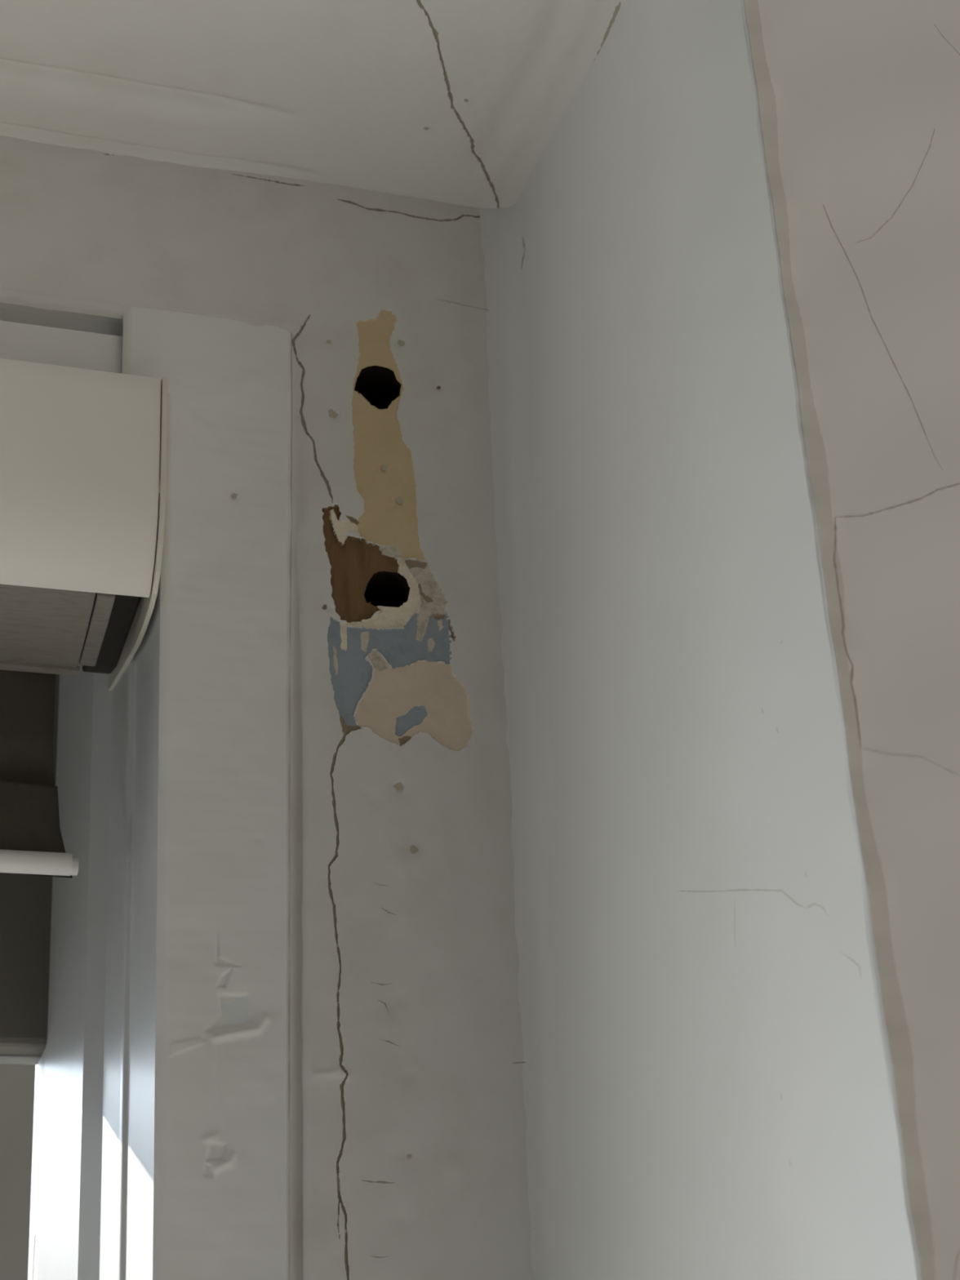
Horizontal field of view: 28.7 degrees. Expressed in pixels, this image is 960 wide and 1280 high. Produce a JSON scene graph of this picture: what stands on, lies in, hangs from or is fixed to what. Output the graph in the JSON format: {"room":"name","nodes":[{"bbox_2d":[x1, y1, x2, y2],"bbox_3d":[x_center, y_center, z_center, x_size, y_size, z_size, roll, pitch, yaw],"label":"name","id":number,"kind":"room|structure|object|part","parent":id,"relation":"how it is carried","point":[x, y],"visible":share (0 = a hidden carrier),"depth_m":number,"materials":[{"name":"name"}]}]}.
{"room":"old apartment room","nodes":[
{"label":"old apartment room","id":0,"kind":"room"},
{"bbox_2d":[0,0,626,208],"bbox_3d":[-0.478,-0.265,0.527,1.106,0.007,0.212,5,-25,-17],"label":"ceiling","id":1,"kind":"structure","parent":0,"point":[457,102],"depth_m":0.70,"materials":[{"name":"white paint"}]},
{"bbox_2d":[0,0,959,1279],"bbox_3d":[0.022,0.101,0.663,3.200,2.400,0.462,5,-25,-17],"label":"wall","id":2,"kind":"structure","parent":0,"point":[407,1117],"depth_m":0.62,"materials":[{"name":"white paint"}]},
{"bbox_2d":[0,302,123,373],"bbox_3d":[-0.530,-0.141,0.592,0.826,0.038,0.026,5,-25,-17],"label":"trim","id":3,"kind":"structure","parent":2,"relation":"attached to","point":[27,333],"depth_m":0.70,"materials":[{"name":"white paint"}]},
{"bbox_2d":[0,574,248,1279],"bbox_3d":[-0.507,0.525,0.413,0.910,1.365,0.233,5,-25,-17],"label":"window","id":4,"kind":"structure","parent":2,"relation":"in","point":[78,953],"depth_m":0.72,"materials":[{"name":"grey paint"}]},
{"bbox_3d":[-0.542,0.612,0.465,0.798,1.031,0.004,5,-25,-17],"label":"glass pane","id":5,"kind":"part","parent":4,"relation":"part of","materials":[{"name":"clear glass"}]},
{"bbox_3d":[-0.565,0.039,0.719,0.804,0.224,0.042,5,-25,-17],"label":"head rail","id":6,"kind":"part","parent":4,"relation":"part of","materials":[{"name":"grey paint"}]},
{"bbox_2d":[0,358,167,878],"bbox_3d":[-0.518,-0.028,0.582,0.816,0.168,0.138,5,-25,-17],"label":"roller blind","id":7,"kind":"object","parent":4,"relation":"attached to","point":[83,451],"visible":1,"depth_m":0.66,"materials":[{"name":"white fabric"}]},
{"bbox_2d":[122,306,291,1279],"bbox_3d":[-0.074,0.531,0.425,0.065,1.430,0.006,6,-25,-20],"label":"trim","id":8,"kind":"structure","parent":2,"relation":"attached to","point":[222,1130],"depth_m":0.64,"materials":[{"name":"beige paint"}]},
{"bbox_2d":[479,0,921,1279],"bbox_3d":[0.070,0.462,0.377,0.014,1.504,0.222,5,-25,-17],"label":"wall","id":9,"kind":"structure","parent":0,"point":[709,1093],"depth_m":0.57,"materials":[{"name":"grey paint"}]},
{"label":"outside","id":10,"kind":"structure","parent":0,"visible":0},
{"bbox_2d":[0,1063,35,1279],"bbox_3d":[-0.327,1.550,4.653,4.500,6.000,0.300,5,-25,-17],"label":"window pane","id":11,"kind":"structure","parent":10,"point":[17,1082],"depth_m":4.37,"materials":[{"name":"clear glass"}]}
]}

